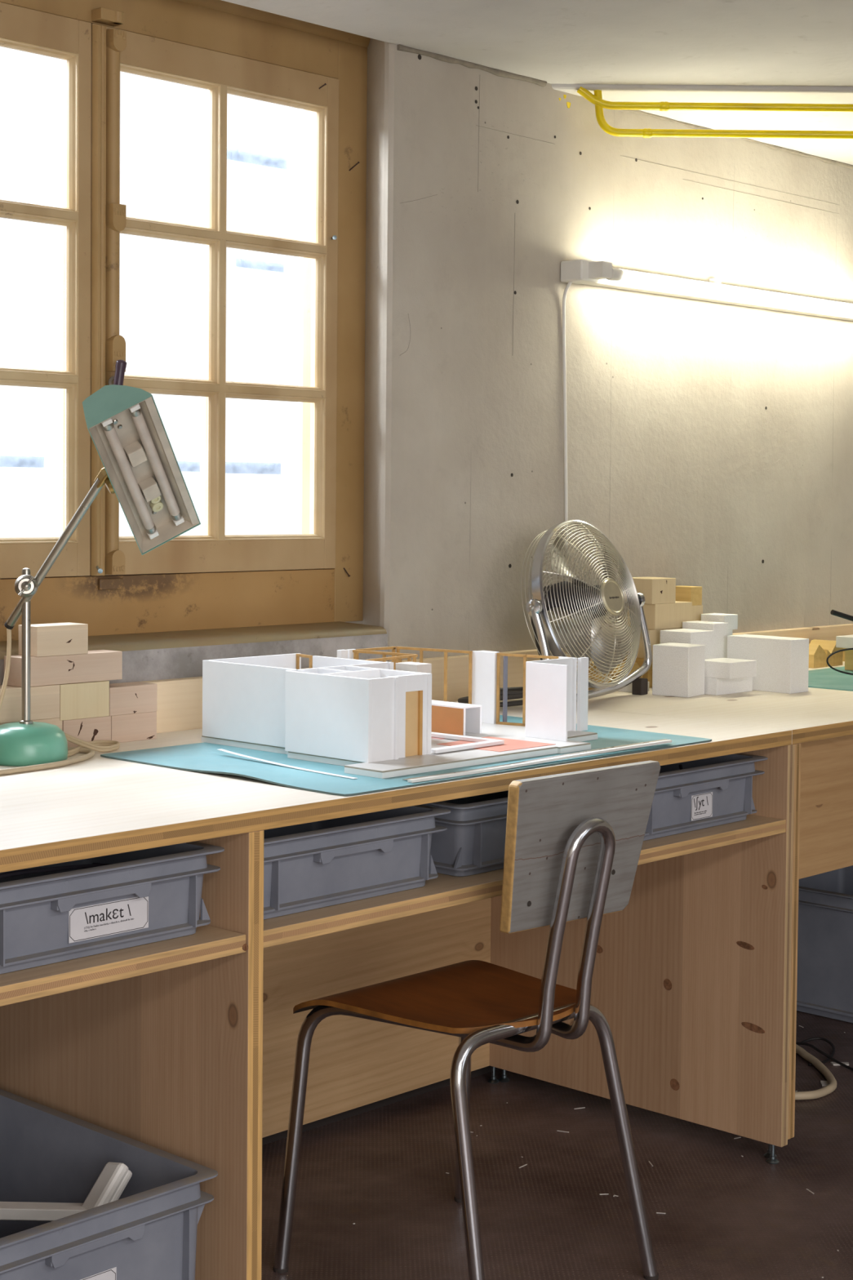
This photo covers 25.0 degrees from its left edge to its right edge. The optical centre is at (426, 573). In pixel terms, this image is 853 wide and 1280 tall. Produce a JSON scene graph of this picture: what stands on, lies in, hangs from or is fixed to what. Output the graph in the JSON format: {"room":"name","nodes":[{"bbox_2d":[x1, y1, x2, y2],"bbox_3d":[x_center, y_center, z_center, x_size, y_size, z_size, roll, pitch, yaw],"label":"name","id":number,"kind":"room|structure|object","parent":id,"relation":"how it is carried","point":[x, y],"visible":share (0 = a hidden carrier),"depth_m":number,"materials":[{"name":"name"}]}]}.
{"room":"design studio","nodes":[
{"label":"design studio","id":0,"kind":"room"},
{"bbox_2d":[0,38,852,685],"bbox_3d":[-0.694,-0.121,3.396,0.334,2.400,8.400,3,3,43],"label":"wall","id":1,"kind":"structure","parent":0,"point":[709,443],"depth_m":4.21,"materials":[{"name":"concrete"}]},
{"bbox_2d":[0,0,369,640],"bbox_3d":[-0.603,-0.489,3.436,0.185,1.206,1.400,3,3,43],"label":"window","id":2,"kind":"structure","parent":1,"relation":"in","point":[215,579],"depth_m":3.63,"materials":[{"name":"paint"}]},
{"bbox_2d":[0,455,44,467],"bbox_3d":[-0.729,-0.195,3.340,0.001,0.019,0.155,3,3,43],"label":"strip","id":3,"kind":"object","parent":2,"relation":"attached to","point":[5,461],"visible":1,"depth_m":3.36,"materials":[{"name":"blue"}]},
{"bbox_2d":[95,565,102,573],"bbox_3d":[-0.584,-0.007,3.428,0.009,0.013,0.031,0,3,-20],"label":"screw","id":4,"kind":"object","parent":2,"relation":"attached to","point":[100,571],"visible":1,"depth_m":3.42,"materials":[{"name":"metal"}]},
{"bbox_2d":[177,461,199,471],"bbox_3d":[-0.463,-0.202,3.623,0.001,0.019,0.092,3,3,43],"label":"strip","id":5,"kind":"object","parent":2,"relation":"attached to","point":[184,466],"visible":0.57,"depth_m":3.64,"materials":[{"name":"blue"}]},
{"bbox_2d":[225,462,280,474],"bbox_3d":[-0.342,-0.206,3.752,0.001,0.022,0.155,3,3,43],"label":"strip","id":6,"kind":"object","parent":2,"relation":"attached to","point":[230,467],"visible":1,"depth_m":3.75,"materials":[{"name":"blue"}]},
{"bbox_2d":[226,146,287,169],"bbox_3d":[-0.332,-0.806,3.731,0.001,0.024,0.167,3,3,43],"label":"strip","id":7,"kind":"object","parent":2,"relation":"attached to","point":[233,153],"visible":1,"depth_m":3.73,"materials":[{"name":"blue"}]},
{"bbox_2d":[235,257,284,272],"bbox_3d":[-0.325,-0.601,3.750,0.001,0.016,0.125,3,3,43],"label":"strip","id":8,"kind":"object","parent":2,"relation":"attached to","point":[242,263],"visible":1,"depth_m":3.75,"materials":[{"name":"blue"}]},
{"bbox_2d":[0,621,386,659],"bbox_3d":[-0.581,0.124,3.382,0.134,0.018,1.324,3,3,43],"label":"sill","id":9,"kind":"structure","parent":1,"relation":"attached to","point":[198,637],"depth_m":3.55,"materials":[{"name":"paint"}]},
{"bbox_2d":[262,1065,499,1145],"bbox_3d":[-0.582,1.039,3.328,0.006,0.090,8.200,3,3,43],"label":"baseboard","id":10,"kind":"structure","parent":1,"relation":"attached to","point":[331,1119],"depth_m":3.83,"materials":[{"name":"brown wood"}]},
{"bbox_2d":[142,623,852,733],"bbox_3d":[0.169,0.263,4.072,0.026,0.193,5.050,3,3,43],"label":"backboard","id":11,"kind":"object","parent":1,"relation":"attached to","point":[179,700],"visible":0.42,"depth_m":3.90,"materials":[{"name":"brown wood"}]},
{"bbox_2d":[562,281,573,581],"bbox_3d":[0.311,-0.246,4.192,0.033,0.812,0.035,3,3,43],"label":"cable","id":12,"kind":"object","parent":1,"relation":"attached to","point":[564,364],"visible":0.73,"depth_m":4.19,"materials":[{"name":"white plastic"}]},
{"bbox_2d":[396,44,852,168],"bbox_3d":[1.049,-1.067,4.959,0.018,0.037,3.230,3,3,43],"label":"trim","id":13,"kind":"structure","parent":1,"relation":"attached to","point":[499,73],"depth_m":4.07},
{"bbox_2d":[560,259,852,320],"bbox_3d":[0.786,-0.675,4.623,0.107,0.057,1.341,3,3,43],"label":"wall lamp","id":14,"kind":"object","parent":1,"relation":"attached to","point":[598,273],"visible":1,"depth_m":4.42,"materials":[{"name":"white plastic"}]},
{"bbox_2d":[222,0,852,164],"bbox_3d":[1.713,-1.152,1.098,6.287,0.522,8.400,3,3,43],"label":"ceiling","id":15,"kind":"structure","parent":0,"point":[706,42],"depth_m":3.77,"materials":[{"name":"paint"}]},
{"bbox_2d":[577,86,852,111],"bbox_3d":[1.200,-1.016,4.144,1.755,0.052,0.024,1,2,0],"label":"pipe","id":16,"kind":"object","parent":15,"relation":"attached to","point":[661,106],"visible":1,"depth_m":4.14,"materials":[{"name":"yellow metal"}]},
{"bbox_2d":[593,89,852,138],"bbox_3d":[1.219,-0.985,4.148,1.717,0.103,0.021,1,2,0],"label":"pipe","id":17,"kind":"object","parent":15,"relation":"attached to","point":[645,133],"visible":1,"depth_m":4.14,"materials":[{"name":"yellow metal"}]},
{"bbox_2d":[261,1010,852,1279],"bbox_3d":[1.577,1.237,1.304,6.600,0.100,8.400,3,3,43],"label":"floor","id":18,"kind":"structure","parent":0,"point":[729,1215],"depth_m":3.38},
{"bbox_2d":[0,1088,217,1279],"bbox_3d":[-0.628,0.951,2.630,0.600,0.318,0.400,3,3,43],"label":"storage bin","id":19,"kind":"object","parent":18,"relation":"on","point":[47,1154],"visible":1,"depth_m":2.54,"materials":[{"name":"grey plastic"}]},
{"bbox_2d":[0,1201,86,1221],"bbox_3d":[-0.592,0.871,2.632,0.301,0.028,0.046,1,2,4],"label":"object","id":20,"kind":"object","parent":19,"relation":"in","point":[9,1211],"visible":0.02,"depth_m":2.61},
{"bbox_2d":[81,1161,132,1209],"bbox_3d":[-0.444,0.852,2.619,0.040,0.094,0.090,3,3,43],"label":"plastic offcut","id":21,"kind":"object","parent":19,"relation":"in","point":[113,1178],"visible":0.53,"depth_m":2.62,"materials":[{"name":"white plastic"}]},
{"bbox_2d":[0,744,794,1279],"bbox_3d":[-0.417,0.714,2.907,0.741,0.776,2.388,3,3,43],"label":"frame","id":22,"kind":"object","parent":18,"relation":"on","point":[184,1046],"visible":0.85,"depth_m":3.53,"materials":[{"name":"brown wood"}]},
{"bbox_2d":[0,841,224,974],"bbox_3d":[-0.508,0.420,2.509,0.300,0.114,0.400,3,3,43],"label":"storage bin","id":23,"kind":"object","parent":22,"relation":"on","point":[149,895],"visible":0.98,"depth_m":2.43,"materials":[{"name":"grey plastic"}]},
{"bbox_2d":[0,862,111,878],"bbox_3d":[-0.469,0.418,2.500,0.087,0.099,0.271,2,3,24],"label":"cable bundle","id":24,"kind":"object","parent":23,"relation":"in","point":[93,864],"visible":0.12,"depth_m":2.44,"materials":[{"name":"black plastic"}]},
{"bbox_2d":[84,918,133,932],"bbox_3d":[-0.401,0.444,2.434,0.001,0.006,0.078,3,3,43],"label":"print","id":25,"kind":"object","parent":23,"relation":"on","point":[91,925],"depth_m":2.43},
{"bbox_2d":[0,924,245,1006],"bbox_3d":[-0.848,0.490,2.413,0.698,0.024,1.034,3,3,43],"label":"shelf","id":26,"kind":"object","parent":22,"relation":"attached to","point":[209,942],"depth_m":2.41,"materials":[{"name":"brown wood"}]},
{"bbox_2d":[263,804,450,919],"bbox_3d":[-0.204,0.410,2.832,0.300,0.114,0.400,3,3,43],"label":"storage bin","id":27,"kind":"object","parent":22,"relation":"on","point":[313,865],"visible":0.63,"depth_m":2.75,"materials":[{"name":"grey plastic"}]},
{"bbox_2d":[0,700,791,872],"bbox_3d":[-0.442,0.314,2.863,0.740,0.027,2.448,3,3,43],"label":"countertop","id":28,"kind":"structure","parent":22,"relation":"on","point":[97,806],"depth_m":2.69,"materials":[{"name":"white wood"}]},
{"bbox_2d":[0,717,62,729],"bbox_3d":[-0.683,0.263,3.095,0.052,0.052,0.199,3,3,43],"label":"wooden block","id":29,"kind":"object","parent":28,"relation":"on","point":[56,722],"visible":0.2,"depth_m":3.13,"materials":[{"name":"brown wood"}]},
{"bbox_2d":[0,684,59,723],"bbox_3d":[-0.686,0.210,3.088,0.054,0.054,0.198,3,3,43],"label":"wooden block","id":30,"kind":"object","parent":29,"relation":"on","point":[44,700],"visible":0.82,"depth_m":3.11,"materials":[{"name":"brown wood"}]},
{"bbox_2d":[4,649,122,687],"bbox_3d":[-0.599,0.156,3.179,0.052,0.047,0.200,3,3,43],"label":"wooden block","id":31,"kind":"object","parent":30,"relation":"on","point":[96,665],"visible":0.84,"depth_m":3.15,"materials":[{"name":"brown wood"}]},
{"bbox_2d":[17,622,88,657],"bbox_3d":[-0.613,0.108,3.161,0.052,0.049,0.102,3,3,43],"label":"wooden block","id":32,"kind":"object","parent":31,"relation":"on","point":[54,638],"visible":0.96,"depth_m":3.14,"materials":[{"name":"brown wood"}]},
{"bbox_2d":[62,715,111,746],"bbox_3d":[-0.580,0.262,3.204,0.052,0.047,0.097,3,3,43],"label":"wooden block","id":33,"kind":"object","parent":28,"relation":"on","point":[91,729],"visible":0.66,"depth_m":3.19,"materials":[{"name":"brown wood"}]},
{"bbox_2d":[57,680,109,720],"bbox_3d":[-0.584,0.209,3.197,0.054,0.059,0.099,3,3,43],"label":"wooden block","id":34,"kind":"object","parent":33,"relation":"on","point":[78,700],"visible":0.68,"depth_m":3.18,"materials":[{"name":"brown wood"}]},
{"bbox_2d":[0,384,200,775],"bbox_3d":[-0.513,0.008,2.937,0.400,0.577,0.335,3,3,43],"label":"desk lamp","id":35,"kind":"object","parent":28,"relation":"on","point":[126,428],"visible":1,"depth_m":2.94,"materials":[{"name":"green metal"}]},
{"bbox_2d":[101,417,112,426],"bbox_3d":[-0.464,-0.224,2.769,0.026,0.025,0.018,3,3,43],"label":"socket","id":36,"kind":"object","parent":35,"relation":"attached to","point":[105,422],"depth_m":2.76,"materials":[{"name":"white plastic"}]},
{"bbox_2d":[128,404,140,413],"bbox_3d":[-0.425,-0.245,2.778,0.026,0.025,0.018,3,3,43],"label":"socket","id":37,"kind":"object","parent":35,"relation":"attached to","point":[133,408],"depth_m":2.77,"materials":[{"name":"white plastic"}]},
{"bbox_2d":[87,395,200,554],"bbox_3d":[-0.426,-0.150,2.883,0.102,0.252,0.298,1,2,9],"label":"hood","id":38,"kind":"object","parent":35,"relation":"attached to","point":[129,436],"depth_m":2.88,"materials":[{"name":"green paint"}]},
{"bbox_2d":[143,527,159,539],"bbox_3d":[-0.428,-0.066,2.995,0.026,0.025,0.018,3,3,43],"label":"socket","id":39,"kind":"object","parent":35,"relation":"attached to","point":[149,533],"depth_m":2.99,"materials":[{"name":"white plastic"}]},
{"bbox_2d":[169,515,184,525],"bbox_3d":[-0.390,-0.087,3.004,0.026,0.025,0.018,3,3,43],"label":"socket","id":40,"kind":"object","parent":35,"relation":"attached to","point":[175,520],"depth_m":3.00,"materials":[{"name":"white plastic"}]},
{"bbox_2d":[111,711,156,742],"bbox_3d":[-0.513,0.259,3.275,0.052,0.047,0.096,3,3,43],"label":"wooden block","id":41,"kind":"object","parent":28,"relation":"on","point":[142,726],"visible":0.65,"depth_m":3.26,"materials":[{"name":"brown wood"}]},
{"bbox_2d":[109,681,157,715],"bbox_3d":[-0.514,0.212,3.271,0.054,0.048,0.101,3,3,43],"label":"wooden block","id":42,"kind":"object","parent":41,"relation":"on","point":[133,697],"visible":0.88,"depth_m":3.25,"materials":[{"name":"brown wood"}]},
{"bbox_2d":[100,715,711,795],"bbox_3d":[-0.013,0.284,3.199,0.564,0.012,0.896,3,3,43],"label":"cutting mat","id":43,"kind":"object","parent":28,"relation":"on","point":[204,757],"depth_m":2.99,"materials":[{"name":"blue plastic"}]},
{"bbox_2d":[200,646,597,778],"bbox_3d":[-0.035,0.217,3.225,0.511,0.138,0.615,3,3,43],"label":"model","id":44,"kind":"object","parent":43,"relation":"on","point":[371,717],"visible":1,"depth_m":3.12},
{"bbox_2d":[431,705,463,735],"bbox_3d":[0.017,0.249,3.302,0.124,0.046,0.002,3,3,43],"label":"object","id":45,"kind":"structure","parent":44,"relation":"on","point":[446,720],"depth_m":3.28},
{"bbox_2d":[431,699,481,735],"bbox_3d":[0.033,0.248,3.318,0.125,0.048,0.048,3,3,43],"label":"countertop","id":46,"kind":"structure","parent":44,"relation":"on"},
{"bbox_2d":[431,732,504,753],"bbox_3d":[0.015,0.275,3.137,0.159,0.006,0.169,3,3,43],"label":"foam angle","id":47,"kind":"object","parent":44,"relation":"on","point":[480,742],"visible":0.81,"depth_m":3.13,"materials":[{"name":"white plastic"}]},
{"bbox_2d":[436,736,555,751],"bbox_3d":[0.111,0.279,3.151,0.142,0.001,0.144,3,3,43],"label":"paper sheet","id":48,"kind":"object","parent":44,"relation":"on","point":[509,744],"visible":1,"depth_m":3.14,"materials":[{"name":"pink paper"}]},
{"bbox_2d":[402,738,667,780],"bbox_3d":[0.188,0.292,3.042,0.019,0.007,0.630,3,3,44],"label":"ruler","id":49,"kind":"object","parent":43,"relation":"on","point":[664,739],"visible":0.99,"depth_m":3.07,"materials":[{"name":"silver metal"}]},
{"bbox_2d":[407,739,671,782],"bbox_3d":[0.192,0.292,3.023,0.012,0.008,0.628,3,3,44],"label":"channel","id":50,"kind":"object","parent":43,"relation":"on","point":[591,753],"visible":1,"depth_m":3.00,"materials":[{"name":"silver metal"}]},
{"bbox_2d":[457,686,523,706],"bbox_3d":[0.181,0.246,3.888,0.118,0.034,0.323,3,3,43],"label":"coiled cable","id":51,"kind":"object","parent":28,"relation":"on","point":[513,693],"visible":0.16,"depth_m":3.81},
{"bbox_2d":[422,790,508,876],"bbox_3d":[0.081,0.399,3.147,0.300,0.114,0.400,3,3,43],"label":"storage bin","id":52,"kind":"object","parent":22,"relation":"on","point":[473,842],"visible":0.16,"depth_m":2.95,"materials":[{"name":"grey plastic"}]},
{"bbox_2d":[263,814,786,947],"bbox_3d":[-0.037,0.462,3.275,0.698,0.024,1.275,3,3,43],"label":"shelf","id":53,"kind":"object","parent":22,"relation":"attached to","point":[445,891],"depth_m":2.85,"materials":[{"name":"brown wood"}]},
{"bbox_2d":[643,753,768,840],"bbox_3d":[0.379,0.389,3.452,0.300,0.114,0.400,3,3,43],"label":"storage bin","id":54,"kind":"object","parent":22,"relation":"on","point":[711,792],"visible":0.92,"depth_m":3.38,"materials":[{"name":"grey plastic"}]},
{"bbox_2d":[273,760,660,1279],"bbox_3d":[0.080,0.695,3.011,0.507,0.820,0.463,3,3,43],"label":"chair","id":55,"kind":"object","parent":18,"relation":"on","point":[574,840],"visible":1,"depth_m":2.90,"materials":[{"name":"silver metal"}]},
{"bbox_2d":[352,1025,845,1278],"bbox_3d":[0.558,1.087,3.473,1.137,0.001,1.926,3,3,43],"label":"crumbs","id":56,"kind":"object","parent":18,"relation":"on","point":[799,1025],"visible":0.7,"depth_m":3.52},
{"bbox_2d":[498,734,852,1158],"bbox_3d":[1.262,0.656,4.694,0.738,0.776,2.520,3,3,43],"label":"frame","id":57,"kind":"object","parent":18,"relation":"on","point":[823,837],"visible":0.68,"depth_m":3.65,"materials":[{"name":"brown wood"}]},
{"bbox_2d":[507,661,852,744],"bbox_3d":[1.288,0.254,4.703,0.739,0.027,2.600,3,3,43],"label":"countertop","id":58,"kind":"structure","parent":57,"relation":"on","point":[814,714],"depth_m":3.85,"materials":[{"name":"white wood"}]},
{"bbox_2d":[520,520,652,702],"bbox_3d":[0.324,0.075,3.969,0.198,0.372,0.427,3,3,43],"label":"fan","id":59,"kind":"object","parent":58,"relation":"on","point":[575,616],"visible":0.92,"depth_m":3.91,"materials":[{"name":"silver metal"}]},
{"bbox_2d":[542,522,640,684],"bbox_3d":[0.346,0.060,3.935,0.117,0.330,0.338,3,3,43],"label":"grille","id":60,"kind":"object","parent":59,"relation":"attached to","point":[576,618],"depth_m":3.91,"materials":[{"name":"metal"}]},
{"bbox_2d":[588,661,621,689],"bbox_3d":[0.383,0.223,4.216,0.045,0.059,0.085,3,3,43],"label":"wooden block","id":61,"kind":"object","parent":58,"relation":"on","point":[591,664],"visible":0.02,"depth_m":4.18,"materials":[{"name":"yellow wood"}]},
{"bbox_2d":[612,662,642,679],"bbox_3d":[0.441,0.224,4.219,0.025,0.057,0.078,3,3,43],"label":"wooden block","id":62,"kind":"object","parent":58,"relation":"on","point":[636,666],"visible":0.2,"depth_m":4.21,"materials":[{"name":"yellow wood"}]},
{"bbox_2d":[617,681,649,692],"bbox_3d":[0.449,0.244,4.171,0.045,0.021,0.054,3,3,43],"label":"block","id":63,"kind":"object","parent":58,"relation":"on","point":[628,688],"visible":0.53,"depth_m":4.15,"materials":[{"name":"beige wood"}]},
{"bbox_2d":[622,656,653,688],"bbox_3d":[0.504,0.217,4.309,0.077,0.065,0.125,3,3,43],"label":"wooden block","id":64,"kind":"object","parent":58,"relation":"on","point":[648,674],"visible":0.03,"depth_m":4.25,"materials":[{"name":"yellow wood"}]},
{"bbox_2d":[626,627,682,657],"bbox_3d":[0.507,0.153,4.311,0.075,0.063,0.125,3,3,43],"label":"wooden block","id":65,"kind":"object","parent":64,"relation":"on","point":[655,634],"visible":0.24,"depth_m":4.25,"materials":[{"name":"brown wood"}]},
{"bbox_2d":[627,600,692,629],"bbox_3d":[0.525,0.092,4.325,0.077,0.057,0.140,3,3,43],"label":"wooden block","id":66,"kind":"object","parent":65,"relation":"on","point":[662,615],"visible":0.56,"depth_m":4.28,"materials":[{"name":"brown wood"}]},
{"bbox_2d":[624,577,675,604],"bbox_3d":[0.500,0.037,4.295,0.077,0.056,0.088,3,3,43],"label":"wooden block","id":67,"kind":"object","parent":66,"relation":"on","point":[655,590],"visible":0.84,"depth_m":4.26,"materials":[{"name":"brown wood"}]},
{"bbox_2d":[652,642,705,697],"bbox_3d":[0.538,0.205,4.106,0.097,0.107,0.081,2,3,39],"label":"block","id":68,"kind":"object","parent":58,"relation":"on","point":[678,669],"visible":1,"depth_m":4.07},
{"bbox_2d":[660,628,714,659],"bbox_3d":[0.574,0.189,4.240,0.083,0.128,0.088,3,3,43],"label":"block","id":69,"kind":"object","parent":58,"relation":"on","point":[706,637],"visible":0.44,"depth_m":4.22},
{"bbox_2d":[682,620,728,658],"bbox_3d":[0.624,0.180,4.309,0.085,0.142,0.058,3,3,43],"label":"block","id":70,"kind":"object","parent":58,"relation":"on","point":[720,628],"visible":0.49,"depth_m":4.28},
{"bbox_2d":[704,676,752,695],"bbox_3d":[0.638,0.238,4.176,0.082,0.037,0.144,3,3,43],"label":"block","id":71,"kind":"object","parent":58,"relation":"on","point":[713,686],"visible":0.56,"depth_m":4.12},
{"bbox_2d":[704,657,756,679],"bbox_3d":[0.645,0.203,4.135,0.092,0.035,0.096,3,3,43],"label":"block","id":72,"kind":"object","parent":71,"relation":"on","point":[718,668],"visible":0.8,"depth_m":4.10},
{"bbox_2d":[728,630,733,635],"bbox_3d":[0.670,0.187,4.430,0.057,0.118,0.040,3,3,43],"label":"block","id":73,"kind":"object","parent":58,"relation":"on","point":[730,632],"visible":0.09,"depth_m":4.42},
{"bbox_2d":[701,613,737,630],"bbox_3d":[0.674,0.111,4.428,0.065,0.035,0.055,3,3,43],"label":"block","id":74,"kind":"object","parent":73,"relation":"on","point":[731,619],"visible":0.62,"depth_m":4.41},
{"bbox_2d":[727,634,808,693],"bbox_3d":[0.750,0.197,4.228,0.070,0.116,0.172,-2,3,-44],"label":"block","id":75,"kind":"object","parent":58,"relation":"on","point":[782,662],"visible":0.76,"depth_m":4.18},
{"bbox_2d":[808,644,826,668],"bbox_3d":[0.956,0.204,4.814,0.070,0.058,0.060,3,3,43],"label":"block","id":76,"kind":"object","parent":58,"relation":"on","point":[817,655],"visible":0.5,"depth_m":4.78,"materials":[{"name":"yellow wood"}]},
{"bbox_2d":[809,639,843,666],"bbox_3d":[1.002,0.200,4.866,0.075,0.062,0.075,3,3,43],"label":"block","id":77,"kind":"object","parent":58,"relation":"on","point":[829,647],"visible":0.5,"depth_m":4.85,"materials":[{"name":"yellow wood"}]},
{"bbox_2d":[808,666,852,691],"bbox_3d":[1.124,0.247,4.458,0.585,0.003,0.620,3,3,43],"label":"cutting mat","id":78,"kind":"object","parent":58,"relation":"on","point":[824,678],"visible":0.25,"depth_m":4.45,"materials":[{"name":"green plastic"}]},
{"bbox_2d":[826,609,852,675],"bbox_3d":[1.014,0.164,4.392,0.090,0.168,0.242,3,3,43],"label":"lamp","id":79,"kind":"object","parent":78,"relation":"on","point":[833,612],"visible":1,"depth_m":4.35,"materials":[{"name":"black plastic"}]},
{"bbox_2d":[844,648,852,670],"bbox_3d":[1.089,0.207,4.729,0.060,0.056,0.130,3,3,43],"label":"wooden block","id":80,"kind":"object","parent":78,"relation":"on","point":[848,654],"visible":1,"depth_m":4.69,"materials":[{"name":"yellow wood"}]},
{"bbox_2d":[835,634,852,648],"bbox_3d":[1.081,0.165,4.719,0.070,0.028,0.175,3,3,43],"label":"plaster slab","id":81,"kind":"object","parent":80,"relation":"on","point":[845,641],"visible":0.96,"depth_m":4.66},
{"bbox_3d":[0.603,0.183,4.462,0.058,0.122,0.057,3,3,43],"label":"wooden block","id":82,"kind":"object","parent":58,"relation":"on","visible":0},
{"bbox_2d":[692,604,702,621],"bbox_3d":[0.603,0.097,4.458,0.058,0.050,0.046,3,3,43],"label":"wooden block","id":83,"kind":"object","parent":82,"relation":"on","point":[697,611],"visible":0.14,"depth_m":4.44,"materials":[{"name":"brown wood"}]},
{"bbox_2d":[675,585,702,605],"bbox_3d":[0.602,0.051,4.454,0.058,0.043,0.044,3,3,43],"label":"wooden block","id":84,"kind":"object","parent":83,"relation":"on","point":[683,593],"visible":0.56,"depth_m":4.43,"materials":[{"name":"yellow wood"}]},
{"bbox_2d":[795,1044,837,1100],"bbox_3d":[0.792,1.054,4.135,0.208,0.017,0.475,1,2,19],"label":"hose","id":85,"kind":"object","parent":18,"relation":"on","point":[831,1087],"visible":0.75,"depth_m":3.99,"materials":[{"name":"beige plastic"}]},
{"bbox_2d":[798,1037,835,1066],"bbox_3d":[0.864,1.051,4.231,0.086,0.017,0.171,0,2,-2],"label":"cable","id":86,"kind":"object","parent":18,"relation":"on","point":[811,1038],"visible":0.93,"depth_m":4.28,"materials":[{"name":"black plastic"}]},
{"bbox_2d":[795,1042,852,1071],"bbox_3d":[0.884,1.050,4.161,0.038,0.024,0.373,-1,3,-39],"label":"cable","id":87,"kind":"object","parent":18,"relation":"on","point":[797,1043],"visible":0.83,"depth_m":4.19,"materials":[{"name":"black plastic"}]},
{"bbox_2d":[820,1080,828,1086],"bbox_3d":[0.834,1.066,4.022,0.018,0.004,0.030,1,2,8],"label":"paper scrap","id":88,"kind":"object","parent":18,"relation":"on","point":[824,1083],"visible":0.88,"depth_m":4.02,"materials":[{"name":"white paper"}]},
{"bbox_2d":[796,865,852,1022],"bbox_3d":[1.134,0.894,4.586,0.600,0.302,0.400,3,3,43],"label":"storage bin","id":89,"kind":"object","parent":18,"relation":"on","point":[824,988],"visible":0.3,"depth_m":4.53,"materials":[{"name":"grey plastic"}]},
{"bbox_2d":[830,1062,848,1065],"bbox_3d":[0.896,1.061,4.164,0.039,0.003,0.017,1,2,3],"label":"paper scrap","id":90,"kind":"object","parent":18,"relation":"on","point":[832,1063],"visible":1,"depth_m":4.16,"materials":[{"name":"white paper"}]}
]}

